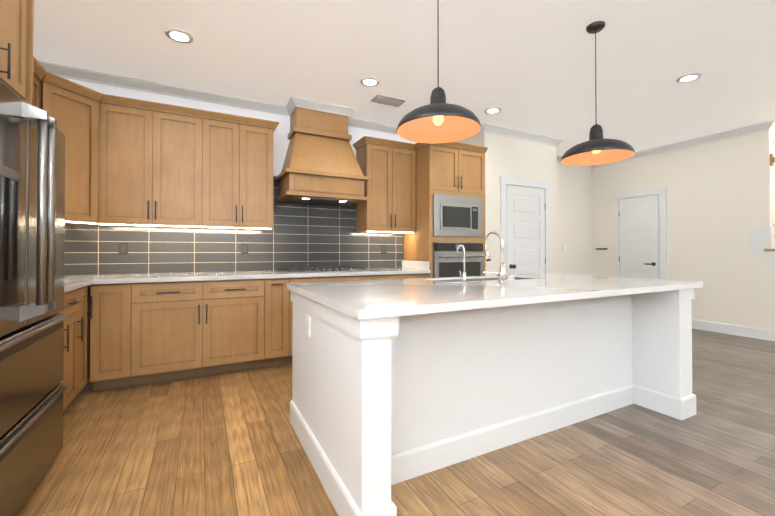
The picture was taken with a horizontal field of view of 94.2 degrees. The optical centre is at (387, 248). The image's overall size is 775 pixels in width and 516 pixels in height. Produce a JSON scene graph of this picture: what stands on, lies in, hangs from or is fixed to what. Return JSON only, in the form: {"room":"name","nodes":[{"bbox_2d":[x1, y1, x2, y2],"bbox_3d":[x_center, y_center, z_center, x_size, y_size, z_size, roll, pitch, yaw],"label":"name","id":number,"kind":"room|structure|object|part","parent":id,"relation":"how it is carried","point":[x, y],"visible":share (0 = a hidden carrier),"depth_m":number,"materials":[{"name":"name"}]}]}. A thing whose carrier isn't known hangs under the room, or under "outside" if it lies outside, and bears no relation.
{"room":"kitchen","nodes":[
{"label":"kitchen","id":0,"kind":"room"},
{"bbox_2d":[0,0,31,103],"bbox_3d":[-1.994,-1.146,1.423,0.557,0.680,0.910,0,-1,-27],"label":"upper cabinet","id":1,"kind":"object","parent":0,"relation":"attached to","point":[15,15],"depth_m":1.87,"materials":[{"name":"brown wood"}]},
{"bbox_2d":[30,56,47,111],"bbox_3d":[-2.612,-0.742,2.424,0.383,1.048,0.571,0,-1,-27],"label":"upper cabinet","id":2,"kind":"object","parent":0,"relation":"attached to","point":[39,77],"depth_m":2.67,"materials":[{"name":"brown wood"}]},
{"bbox_2d":[64,78,591,275],"bbox_3d":[0.976,-0.209,5.290,9.600,2.780,0.100,0,-1,-27],"label":"wall","id":3,"kind":"structure","parent":0,"point":[574,217],"depth_m":6.29,"materials":[{"name":"paint"}]},
{"bbox_2d":[44,69,107,227],"bbox_3d":[-2.723,-0.763,2.949,0.666,1.100,0.667,0,-1,-27],"label":"upper cabinet","id":4,"kind":"object","parent":3,"relation":"attached to","point":[80,112],"depth_m":2.96,"materials":[{"name":"brown wood"}]},
{"bbox_2d":[92,95,211,227],"bbox_3d":[-2.182,-0.759,3.388,0.902,1.100,0.383,0,-1,-27],"label":"upper cabinet","id":5,"kind":"object","parent":3,"relation":"attached to","point":[175,198],"depth_m":3.28,"materials":[{"name":"brown wood"}]},
{"bbox_2d":[38,61,293,115],"bbox_3d":[-2.089,-1.571,3.612,2.220,0.088,0.090,0,-1,-27],"label":"crown molding","id":6,"kind":"structure","parent":3,"relation":"attached to","point":[97,77],"depth_m":3.55,"materials":[{"name":"white paint"}]},
{"bbox_2d":[212,112,275,231],"bbox_3d":[-1.580,-0.756,3.730,0.719,1.100,0.327,0,-1,-27],"label":"upper cabinet","id":7,"kind":"object","parent":3,"relation":"attached to","point":[243,180],"depth_m":3.62,"materials":[{"name":"brown wood"}]},
{"bbox_2d":[291,107,347,123],"bbox_3d":[-0.788,-1.454,4.163,0.600,0.308,0.297,0,-1,-27],"label":"range hood","id":8,"kind":"object","parent":3,"relation":"attached to","point":[305,114],"depth_m":4.02,"materials":[{"name":"brown wood"}]},
{"bbox_2d":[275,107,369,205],"bbox_3d":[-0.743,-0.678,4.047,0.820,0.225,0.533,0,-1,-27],"label":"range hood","id":9,"kind":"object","parent":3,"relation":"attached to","point":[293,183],"depth_m":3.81,"materials":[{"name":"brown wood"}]},
{"bbox_2d":[290,96,354,120],"bbox_3d":[-0.706,-1.567,4.005,0.724,0.088,0.062,0,-1,-27],"label":"crown molding","id":10,"kind":"structure","parent":3,"relation":"attached to","point":[310,104],"depth_m":3.98,"materials":[{"name":"white paint"}]},
{"bbox_2d":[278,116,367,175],"bbox_3d":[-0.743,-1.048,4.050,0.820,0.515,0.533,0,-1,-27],"label":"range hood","id":11,"kind":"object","parent":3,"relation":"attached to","point":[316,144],"depth_m":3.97,"materials":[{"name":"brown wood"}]},
{"bbox_2d":[348,117,397,134],"bbox_3d":[0.218,-1.560,4.804,1.775,0.088,0.090,0,-1,-27],"label":"crown molding","id":12,"kind":"structure","parent":3,"relation":"attached to","point":[358,123],"depth_m":4.61,"materials":[{"name":"white paint"}]},
{"bbox_2d":[356,136,415,235],"bbox_3d":[-0.017,-0.748,4.538,0.680,1.100,0.327,0,-1,-27],"label":"upper cabinet","id":13,"kind":"object","parent":3,"relation":"attached to","point":[389,209],"depth_m":4.39,"materials":[{"name":"brown wood"}]},
{"bbox_2d":[400,260,427,267],"bbox_3d":[0.343,0.209,4.546,0.020,0.100,0.627,0,-1,-27],"label":"backsplash","id":14,"kind":"structure","parent":3,"relation":"attached to","point":[403,263],"depth_m":4.55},
{"bbox_2d":[557,155,593,167],"bbox_3d":[2.995,-1.546,6.254,1.680,0.088,0.062,0,-1,-27],"label":"crown molding","id":15,"kind":"structure","parent":3,"relation":"attached to","point":[558,157],"depth_m":6.26,"materials":[{"name":"white paint"}]},
{"bbox_2d":[15,328,774,515],"bbox_3d":[2.780,1.198,1.785,9.600,0.100,7.960,0,-1,-27],"label":"floor","id":16,"kind":"structure","parent":0,"point":[228,444],"depth_m":1.95,"materials":[{"name":"brown wood"}]},
{"bbox_2d":[0,80,67,515],"bbox_3d":[-1.873,0.252,1.475,0.780,1.785,0.885,0,-1,-27],"label":"refrigerator","id":17,"kind":"object","parent":16,"relation":"on","point":[32,204],"visible":1,"depth_m":1.55,"materials":[{"name":"metal"}]},
{"bbox_2d":[59,292,71,410],"bbox_3d":[-2.274,0.713,2.023,0.627,0.875,0.395,0,-1,-27],"label":"base cabinet","id":18,"kind":"object","parent":16,"relation":"on","point":[67,365],"depth_m":2.37,"materials":[{"name":"brown wood"}]},
{"bbox_2d":[68,288,83,404],"bbox_3d":[-2.406,0.715,2.279,0.627,0.875,0.419,0,-1,-27],"label":"base cabinet","id":19,"kind":"object","parent":16,"relation":"on","point":[77,385],"depth_m":2.54,"materials":[{"name":"brown wood"}]},
{"bbox_2d":[64,280,91,291],"bbox_3d":[-2.375,0.257,2.254,0.657,0.040,0.890,0,-1,-27],"label":"countertop","id":20,"kind":"structure","parent":19,"relation":"on","point":[69,285],"depth_m":2.51,"materials":[{"name":"white stone"}]},
{"bbox_2d":[84,284,91,385],"bbox_3d":[-2.518,0.717,2.494,0.627,0.875,0.304,0,-1,-27],"label":"base cabinet","id":21,"kind":"object","parent":16,"relation":"on","point":[87,291],"depth_m":2.81,"materials":[{"name":"brown wood"}]},
{"bbox_2d":[92,284,139,391],"bbox_3d":[-2.323,0.723,3.164,0.324,0.875,0.627,0,-1,-27],"label":"base cabinet","id":22,"kind":"object","parent":16,"relation":"on","point":[115,307],"depth_m":2.90,"materials":[{"name":"brown wood"}]},
{"bbox_2d":[140,280,271,385],"bbox_3d":[-1.769,0.726,3.450,1.159,0.875,0.627,0,-1,-27],"label":"base cabinet","id":23,"kind":"object","parent":16,"relation":"on","point":[189,329],"depth_m":3.18,"materials":[{"name":"brown wood"}]},
{"bbox_2d":[64,268,431,283],"bbox_3d":[-1.331,0.271,3.664,3.805,0.040,0.657,0,-1,-27],"label":"countertop","id":24,"kind":"structure","parent":23,"relation":"on","point":[125,277],"depth_m":3.44,"materials":[{"name":"white stone"}]},
{"bbox_2d":[277,265,369,272],"bbox_3d":[-0.714,0.230,4.019,0.914,0.048,0.520,0,-1,-27],"label":"cooktop","id":25,"kind":"object","parent":24,"relation":"in","point":[337,268],"depth_m":3.88,"materials":[{"name":"metal"}]},
{"bbox_2d":[272,280,295,366],"bbox_3d":[-1.205,0.729,3.741,0.349,0.875,0.627,0,-1,-27],"label":"base cabinet","id":26,"kind":"object","parent":16,"relation":"on","point":[282,307],"depth_m":3.49,"materials":[{"name":"brown wood"}]},
{"bbox_2d":[296,276,379,282],"bbox_3d":[-0.708,0.731,3.998,1.008,0.875,0.627,0,-1,-27],"label":"base cabinet","id":27,"kind":"object","parent":16,"relation":"on","point":[303,279],"depth_m":3.73,"materials":[{"name":"brown wood"}]},
{"bbox_2d":[380,272,427,279],"bbox_3d":[-0.005,0.735,4.361,0.809,0.875,0.627,0,-1,-27],"label":"base cabinet","id":28,"kind":"object","parent":16,"relation":"on","point":[418,274],"depth_m":4.14,"materials":[{"name":"brown wood"}]},
{"bbox_2d":[400,142,487,277],"bbox_3d":[0.747,-0.060,4.741,0.870,2.472,0.657,0,-1,-27],"label":"tall cabinet","id":29,"kind":"object","parent":16,"relation":"on","point":[450,177],"depth_m":4.45,"materials":[{"name":"brown wood"}]},
{"bbox_2d":[290,287,698,515],"bbox_3d":[0.745,0.715,2.461,2.532,0.879,1.203,0,-1,-27],"label":"kitchen island","id":30,"kind":"object","parent":16,"relation":"on","point":[394,381],"depth_m":2.02,"materials":[{"name":"white paint"}]},
{"bbox_2d":[306,315,309,337],"bbox_3d":[-0.453,0.443,2.049,0.008,0.115,0.075,0,-1,-27],"label":"outlet","id":31,"kind":"object","parent":30,"relation":"attached to","point":[307,316],"depth_m":2.04,"materials":[{"name":"white paint"}]},
{"bbox_2d":[287,279,546,318],"bbox_3d":[0.059,0.254,2.116,1.020,0.036,1.250,0,-1,-27],"label":"island countertop","id":32,"kind":"structure","parent":30,"relation":"on","point":[388,298],"depth_m":1.76,"materials":[{"name":"white stone"}]},
{"bbox_3d":[0.748,1.085,2.452,2.532,0.138,1.191,0,-1,-27],"label":"baseboard trim","id":33,"kind":"part","parent":30,"relation":"part of","materials":[{"name":"white paint"}]},
{"bbox_2d":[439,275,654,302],"bbox_3d":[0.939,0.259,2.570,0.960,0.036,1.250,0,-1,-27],"label":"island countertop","id":34,"kind":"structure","parent":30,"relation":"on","point":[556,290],"depth_m":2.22,"materials":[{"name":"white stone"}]},
{"bbox_2d":[457,245,466,282],"bbox_3d":[0.501,0.108,2.480,0.065,0.264,0.103,0,-1,-27],"label":"faucet","id":35,"kind":"object","parent":34,"relation":"on","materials":[{"name":"silver metal"}]},
{"bbox_2d":[439,275,522,282],"bbox_3d":[0.782,0.375,2.871,0.984,0.237,0.414,0,-1,-27],"label":"sink","id":36,"kind":"object","parent":34,"relation":"in","point":[508,276],"depth_m":3.00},
{"bbox_2d":[479,231,510,282],"bbox_3d":[0.722,0.058,2.623,0.222,0.367,0.213,0,-1,-27],"label":"faucet","id":37,"kind":"object","parent":34,"relation":"on","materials":[{"name":"silver metal"}]},
{"bbox_2d":[749,153,774,265],"bbox_3d":[5.613,-0.019,4.290,1.113,2.379,4.390,0,-1,-27],"label":"stairs","id":38,"kind":"structure","parent":16,"relation":"on","point":[762,243],"depth_m":4.63,"materials":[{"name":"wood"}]},
{"bbox_2d":[33,0,774,155],"bbox_3d":[2.780,-1.682,1.812,9.600,0.100,7.960,0,-1,-27],"label":"ceiling","id":39,"kind":"structure","parent":0,"point":[528,66],"depth_m":3.03,"materials":[{"name":"white paint"}]},
{"bbox_2d":[165,28,193,43],"bbox_3d":[-1.588,-1.617,2.751,0.190,0.011,0.190,0,-1,-27],"label":"recessed light","id":40,"kind":"object","parent":39,"relation":"in","point":[179,35],"visible":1,"depth_m":2.74,"materials":[{"name":"white paint"}]},
{"bbox_2d":[360,77,379,86],"bbox_3d":[-0.171,-1.609,3.494,0.190,0.011,0.190,0,-1,-27],"label":"recessed light","id":41,"kind":"object","parent":39,"relation":"in","point":[369,81],"visible":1,"depth_m":3.48,"materials":[{"name":"white paint"}]},
{"bbox_2d":[370,94,405,106],"bbox_3d":[0.006,-1.603,3.935,0.340,0.016,0.180,0,-1,-27],"label":"ceiling vent","id":42,"kind":"object","parent":39,"relation":"in","point":[386,100],"visible":0.96,"depth_m":3.92,"materials":[{"name":"white metal"}]},
{"bbox_2d":[397,0,480,142],"bbox_3d":[0.286,-1.144,2.038,0.470,0.969,0.470,0,-1,-27],"label":"pendant light","id":43,"kind":"object","parent":39,"relation":"hanging from","point":[438,119],"visible":1,"depth_m":2.11,"materials":[{"name":"black metal"}]},
{"bbox_3d":[0.286,-1.267,2.039,0.124,0.724,0.124,0,-1,-27],"label":"cord","id":44,"kind":"part","parent":43,"relation":"part of","materials":[{"name":"black metal"}]},
{"bbox_3d":[0.286,-0.740,2.034,0.060,0.090,0.060,0,-1,-27],"label":"bulb","id":45,"kind":"part","parent":43,"relation":"part of","materials":[{"name":"glass"}]},
{"bbox_3d":[0.286,-0.782,2.034,0.470,0.245,0.470,0,-1,-27],"label":"lamp shade","id":46,"kind":"part","parent":43,"relation":"part of","materials":[{"name":"black metal"}]},
{"bbox_2d":[484,107,500,113],"bbox_3d":[1.228,-1.603,4.206,0.190,0.011,0.190,0,-1,-27],"label":"recessed light","id":47,"kind":"object","parent":39,"relation":"in","point":[492,110],"visible":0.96,"depth_m":4.20,"materials":[{"name":"white paint"}]},
{"bbox_2d":[561,21,634,165],"bbox_3d":[1.522,-1.139,2.631,0.470,0.969,0.470,0,-1,-27],"label":"pendant light","id":48,"kind":"object","parent":39,"relation":"hanging from","point":[596,148],"visible":1,"depth_m":2.62,"materials":[{"name":"black metal"}]},
{"bbox_3d":[1.522,-1.261,2.632,0.124,0.724,0.124,0,-1,-27],"label":"cord","id":49,"kind":"part","parent":48,"relation":"part of","materials":[{"name":"black metal"}]},
{"bbox_3d":[1.522,-0.777,2.628,0.470,0.245,0.470,0,-1,-27],"label":"lamp shade","id":50,"kind":"part","parent":48,"relation":"part of","materials":[{"name":"black metal"}]},
{"bbox_2d":[676,73,701,82],"bbox_3d":[2.853,-1.610,3.414,0.190,0.011,0.190,0,-1,-27],"label":"recessed light","id":51,"kind":"object","parent":39,"relation":"in","point":[688,77],"visible":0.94,"depth_m":3.40,"materials":[{"name":"white paint"}]},
{"bbox_2d":[460,132,556,274],"bbox_3d":[1.751,-0.208,5.289,1.405,2.778,0.607,0,-1,-27],"label":"wall","id":52,"kind":"structure","parent":0,"point":[512,157],"depth_m":4.92,"materials":[{"name":"paint"}]},
{"bbox_2d":[455,133,480,142],"bbox_3d":[1.117,-1.558,4.931,0.062,0.088,0.510,0,-1,-27],"label":"crown molding","id":53,"kind":"structure","parent":52,"relation":"attached to","point":[477,133],"depth_m":4.98,"materials":[{"name":"white paint"}]},
{"bbox_2d":[478,123,562,145],"bbox_3d":[1.904,-1.558,5.004,1.529,0.088,0.062,0,-1,-27],"label":"crown molding","id":54,"kind":"structure","parent":52,"relation":"attached to","point":[488,128],"depth_m":4.94,"materials":[{"name":"white paint"}]},
{"bbox_2d":[499,175,550,274],"bbox_3d":[1.953,0.106,4.992,0.975,2.145,0.098,0,-1,-27],"label":"door","id":55,"kind":"structure","parent":52,"relation":"attached to","point":[525,218],"depth_m":5.01,"materials":[{"name":"white paint"}]},
{"bbox_2d":[591,129,774,329],"bbox_3d":[5.614,-0.228,3.263,0.100,2.780,7.760,0,-1,-27],"label":"wall","id":56,"kind":"structure","parent":0,"point":[719,198],"depth_m":5.11,"materials":[{"name":"paint"}]},
{"bbox_2d":[612,186,666,279],"bbox_3d":[4.126,0.115,5.946,0.076,2.145,0.830,0,-1,-27],"label":"door","id":57,"kind":"structure","parent":56,"relation":"attached to","point":[640,234],"depth_m":5.93,"materials":[{"name":"white paint"}]},
{"bbox_2d":[594,120,774,166],"bbox_3d":[4.326,-1.552,5.614,0.082,0.088,2.422,0,-1,-27],"label":"crown molding","id":58,"kind":"structure","parent":56,"relation":"attached to","point":[770,124],"depth_m":5.14,"materials":[{"name":"white paint"}]},
{"bbox_2d":[692,319,774,340],"bbox_3d":[5.253,1.098,3.823,0.016,0.138,3.910,0,-1,-27],"label":"baseboard","id":59,"kind":"structure","parent":56,"relation":"attached to","point":[751,332],"depth_m":4.86,"materials":[{"name":"white paint"}]},
{"bbox_2d":[772,140,774,233],"bbox_3d":[6.574,-0.224,3.758,0.100,2.780,7.760,0,-1,-27],"label":"wall","id":60,"kind":"structure","parent":0,"point":[773,146],"depth_m":5.32,"materials":[{"name":"paint"}]}
]}

